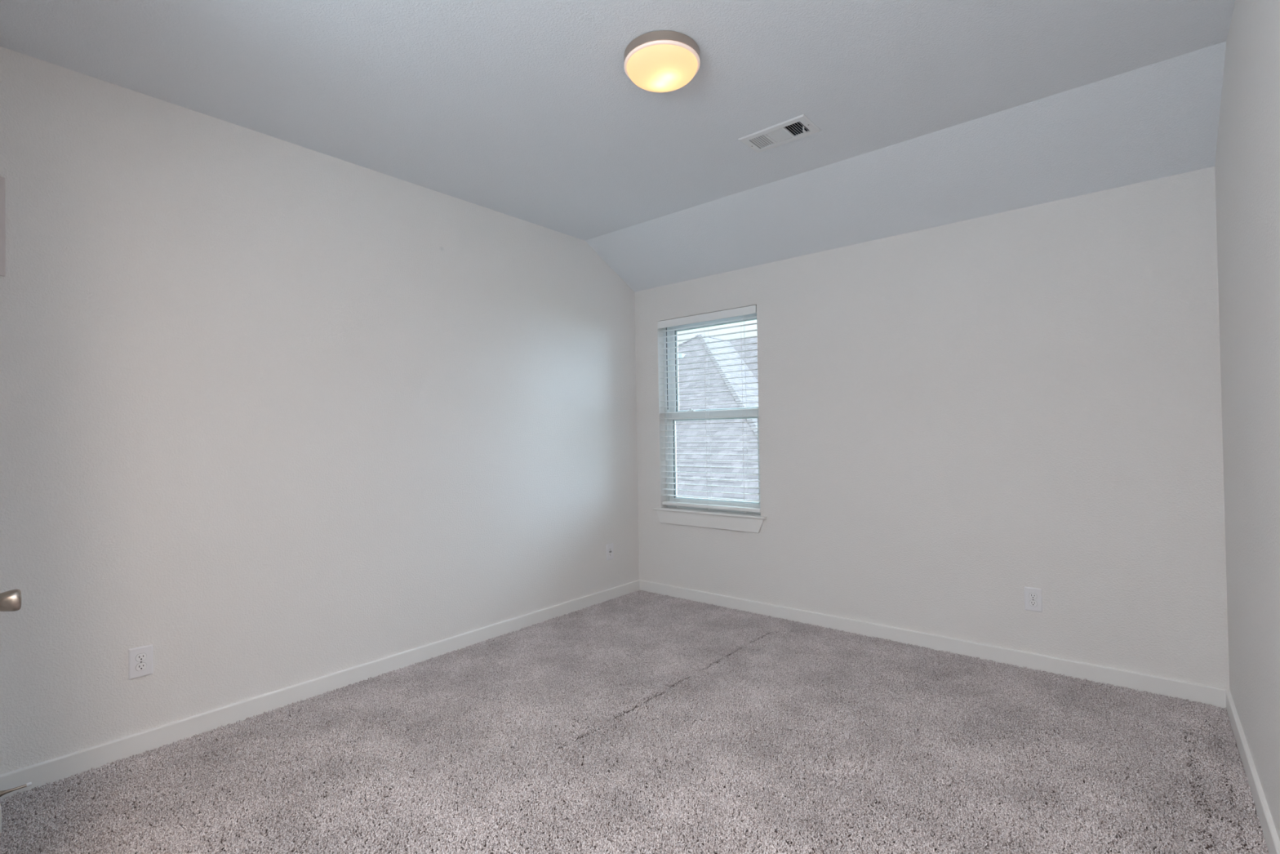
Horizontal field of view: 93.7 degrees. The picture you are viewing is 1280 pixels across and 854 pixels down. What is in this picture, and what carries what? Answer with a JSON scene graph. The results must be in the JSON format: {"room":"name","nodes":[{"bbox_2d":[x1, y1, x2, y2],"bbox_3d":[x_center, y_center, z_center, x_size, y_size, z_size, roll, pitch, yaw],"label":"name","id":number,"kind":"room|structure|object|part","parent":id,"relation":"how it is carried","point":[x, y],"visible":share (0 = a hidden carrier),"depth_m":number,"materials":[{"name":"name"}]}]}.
{"room":"empty bedroom","nodes":[
{"label":"empty bedroom","id":0,"kind":"room"},
{"bbox_2d":[0,46,639,774],"bbox_3d":[-1.307,-0.017,3.532,0.140,2.775,3.820,-2,-1,40],"label":"wall","id":1,"kind":"structure","parent":0,"point":[276,414],"depth_m":2.83,"materials":[{"name":"paint"}]},
{"bbox_2d":[0,176,5,276],"bbox_3d":[-2.350,-0.736,2.192,0.010,0.365,0.042,-2,-1,40],"label":"wall panel","id":2,"kind":"object","parent":1,"relation":"attached to","point":[2,215],"visible":1,"depth_m":2.20,"materials":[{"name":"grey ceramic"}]},
{"bbox_2d":[128,644,152,679],"bbox_3d":[-2.063,0.972,2.481,0.009,0.124,0.078,-2,-1,40],"label":"wall outlet","id":3,"kind":"object","parent":1,"relation":"attached to","point":[140,659],"visible":1,"depth_m":2.48,"materials":[{"name":"white plastic"}]},
{"bbox_2d":[135,662,146,671],"bbox_3d":[-2.061,0.991,2.480,0.004,0.029,0.035,-2,-1,40],"label":"receptacle","id":4,"kind":"object","parent":3,"relation":"attached to","point":[139,666],"depth_m":2.48,"materials":[{"name":"white plastic"}]},
{"bbox_2d":[135,653,146,661],"bbox_3d":[-2.062,0.952,2.481,0.004,0.029,0.035,-2,-1,40],"label":"receptacle","id":5,"kind":"object","parent":3,"relation":"attached to","point":[139,656],"depth_m":2.48,"materials":[{"name":"white plastic"}]},
{"bbox_2d":[0,579,639,799],"bbox_3d":[-1.165,1.303,3.540,0.014,0.091,3.630,-2,-1,40],"label":"baseboard","id":6,"kind":"structure","parent":1,"relation":"attached to","point":[63,766],"depth_m":2.81,"materials":[{"name":"white paint"}]},
{"bbox_2d":[606,542,613,560],"bbox_3d":[-0.232,0.971,4.668,0.010,0.124,0.078,-2,-1,40],"label":"wall outlet","id":7,"kind":"object","parent":1,"relation":"attached to","point":[610,553],"visible":1,"depth_m":4.66,"materials":[{"name":"white plastic"}]},
{"bbox_2d":[608,546,612,556],"bbox_3d":[-0.231,0.971,4.667,0.004,0.068,0.034,-2,-1,40],"label":"receptacle","id":8,"kind":"object","parent":7,"relation":"attached to","point":[610,548],"depth_m":4.67,"materials":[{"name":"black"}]},
{"bbox_2d":[0,0,1235,292],"bbox_3d":[-0.553,-1.369,1.659,3.755,0.462,5.760,-2,-1,40],"label":"ceiling","id":9,"kind":"structure","parent":0,"point":[928,113],"depth_m":2.59,"materials":[{"name":"white paint"}]},
{"bbox_2d":[623,30,700,92],"bbox_3d":[0.085,-1.393,2.325,0.294,0.096,0.294,-2,-1,40],"label":"ceiling light","id":10,"kind":"object","parent":9,"relation":"attached to","point":[660,60],"visible":1,"depth_m":2.25,"materials":[{"name":"white glass"}]},
{"bbox_2d":[737,114,821,152],"bbox_3d":[0.687,-1.488,2.964,0.348,0.134,0.198,-2,-1,40],"label":"ceiling vent","id":11,"kind":"object","parent":9,"relation":"in","point":[799,126],"visible":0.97,"depth_m":2.96,"materials":[{"name":"white metal"}]},
{"bbox_2d":[634,166,1229,688],"bbox_3d":[1.371,0.039,3.912,3.755,2.583,0.200,-2,-1,40],"label":"wall","id":12,"kind":"structure","parent":0,"point":[957,419],"depth_m":3.30,"materials":[{"name":"white paint"}]},
{"bbox_2d":[653,313,766,533],"bbox_3d":[0.536,-0.052,4.575,0.996,1.611,0.205,-2,-1,40],"label":"window","id":13,"kind":"structure","parent":12,"relation":"in","point":[734,520],"depth_m":4.64,"materials":[{"name":"white plastic"}]},
{"bbox_2d":[657,305,760,512],"bbox_3d":[0.511,-0.114,4.539,0.882,1.481,0.064,-2,-1,40],"label":"window blind","id":14,"kind":"object","parent":13,"relation":"attached to","point":[751,309],"visible":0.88,"depth_m":4.52,"materials":[{"name":"white plastic"}]},
{"bbox_3d":[0.288,-0.099,4.731,0.002,1.410,0.055,-2,-1,40],"label":"ladder cord","id":15,"kind":"part","parent":14,"relation":"part of","materials":[{"name":"white fabric"}]},
{"bbox_3d":[0.513,-0.105,4.543,0.002,1.410,0.055,-2,-1,40],"label":"ladder cord","id":16,"kind":"part","parent":14,"relation":"part of","materials":[{"name":"white fabric"}]},
{"bbox_3d":[0.528,0.600,4.532,0.875,0.025,0.054,-2,-1,40],"label":"rail","id":17,"kind":"part","parent":14,"relation":"part of","materials":[{"name":"white plastic"}]},
{"bbox_3d":[0.756,-0.111,4.340,0.002,1.410,0.055,-2,-1,40],"label":"ladder cord","id":18,"kind":"part","parent":14,"relation":"part of","materials":[{"name":"white fabric"}]},
{"bbox_3d":[0.515,0.645,4.528,0.996,0.018,0.104,-2,-1,40],"label":"sill","id":19,"kind":"part","parent":13,"relation":"part of","materials":[{"name":"white paint"}]},
{"bbox_3d":[0.578,-0.457,4.626,0.839,0.745,0.037,-2,-1,40],"label":"sash","id":20,"kind":"part","parent":13,"relation":"part of","materials":[{"name":"white plastic"}]},
{"bbox_3d":[0.564,0.240,4.587,0.839,0.735,0.037,-2,-1,40],"label":"sash","id":21,"kind":"part","parent":13,"relation":"part of","materials":[{"name":"white plastic"}]},
{"bbox_3d":[0.583,-0.460,4.622,0.757,0.656,0.004,-2,-1,40],"label":"pane","id":22,"kind":"part","parent":13,"relation":"part of","materials":[{"name":"clear glass"}]},
{"bbox_3d":[0.570,0.249,4.583,0.769,0.624,0.004,-2,-1,40],"label":"pane","id":23,"kind":"part","parent":13,"relation":"part of","materials":[{"name":"clear glass"}]},
{"bbox_2d":[639,579,1226,708],"bbox_3d":[1.323,1.265,3.815,3.447,0.091,0.014,-2,-1,40],"label":"baseboard","id":24,"kind":"structure","parent":12,"relation":"attached to","point":[1208,695],"depth_m":3.35,"materials":[{"name":"white paint"}]},
{"bbox_2d":[1024,586,1042,612],"bbox_3d":[2.084,0.915,3.181,0.078,0.124,0.009,-2,-1,40],"label":"wall outlet","id":25,"kind":"object","parent":12,"relation":"attached to","point":[1033,596],"visible":1,"depth_m":3.18,"materials":[{"name":"white plastic"}]},
{"bbox_2d":[1029,600,1036,606],"bbox_3d":[2.083,0.934,3.179,0.035,0.029,0.004,-2,-1,40],"label":"receptacle","id":26,"kind":"object","parent":25,"relation":"attached to","point":[1032,602],"depth_m":3.18,"materials":[{"name":"white plastic"}]},
{"bbox_2d":[1029,592,1036,599],"bbox_3d":[2.082,0.895,3.180,0.035,0.029,0.004,-2,-1,40],"label":"receptacle","id":27,"kind":"object","parent":25,"relation":"attached to","point":[1032,595],"depth_m":3.18,"materials":[{"name":"white plastic"}]},
{"bbox_2d":[1214,0,1279,840],"bbox_3d":[0.894,-0.090,0.529,0.140,2.775,5.600,-2,-1,40],"label":"wall","id":28,"kind":"structure","parent":0,"point":[1247,163],"depth_m":1.96,"materials":[{"name":"white paint"}]},
{"bbox_2d":[1225,688,1279,853],"bbox_3d":[0.857,1.234,0.563,0.014,0.091,5.600,-2,-1,40],"label":"baseboard","id":29,"kind":"structure","parent":28,"relation":"attached to","point":[1269,832],"depth_m":2.04,"materials":[{"name":"white paint"}]},
{"bbox_3d":[-0.449,1.381,1.695,3.755,0.124,5.940,-2,-1,40],"label":"floor","id":30,"kind":"structure","parent":0,"visible":0},
{"bbox_2d":[0,589,1269,853],"bbox_3d":[-0.474,1.315,1.668,3.447,0.001,5.586,-2,-1,40],"label":"carpet","id":31,"kind":"object","parent":30,"relation":"on","point":[642,722],"visible":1,"depth_m":2.33,"materials":[{"name":"grey carpet"}]},
{"bbox_3d":[-1.916,-0.029,1.675,1.590,2.775,0.190,-2,-1,40],"label":"wall","id":32,"kind":"structure","parent":0,"visible":0},
{"bbox_2d":[0,804,1,835],"bbox_3d":[-2.210,1.303,2.057,0.286,0.091,0.014,-2,-1,40],"label":"baseboard","id":33,"kind":"structure","parent":32,"relation":"attached to","point":[0,804],"depth_m":1.97,"materials":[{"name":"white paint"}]},
{"bbox_2d":[0,588,22,611],"bbox_3d":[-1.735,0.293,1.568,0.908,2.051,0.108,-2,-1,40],"label":"door knob","id":34,"kind":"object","parent":32,"relation":"in","point":[11,600],"depth_m":1.33,"materials":[{"name":"silver metal"}]},
{"bbox_2d":[0,782,31,796],"bbox_3d":[-2.228,1.291,2.138,0.024,0.024,0.086,-2,-1,40],"label":"door stop","id":35,"kind":"object","parent":32,"relation":"attached to","point":[3,792],"visible":1,"depth_m":2.13,"materials":[{"name":"white metal"}]},
{"label":"outside","id":36,"kind":"structure","parent":0,"visible":0},
{"label":"ground","id":37,"kind":"structure","parent":36,"visible":0},
{"bbox_2d":[675,333,759,502],"bbox_3d":[4.587,0.696,17.803,19.357,7.429,15.653,-2,-1,40],"label":"neighbouring house","id":38,"kind":"structure","parent":37,"relation":"on","point":[753,424],"depth_m":13.89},
{"bbox_2d":[678,353,685,358],"bbox_3d":[1.190,-2.093,18.179,0.480,0.190,0.380,-2,-1,40],"label":"roof vent","id":39,"kind":"object","parent":38,"relation":"attached to","point":[680,355],"depth_m":17.93,"materials":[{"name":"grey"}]}
]}

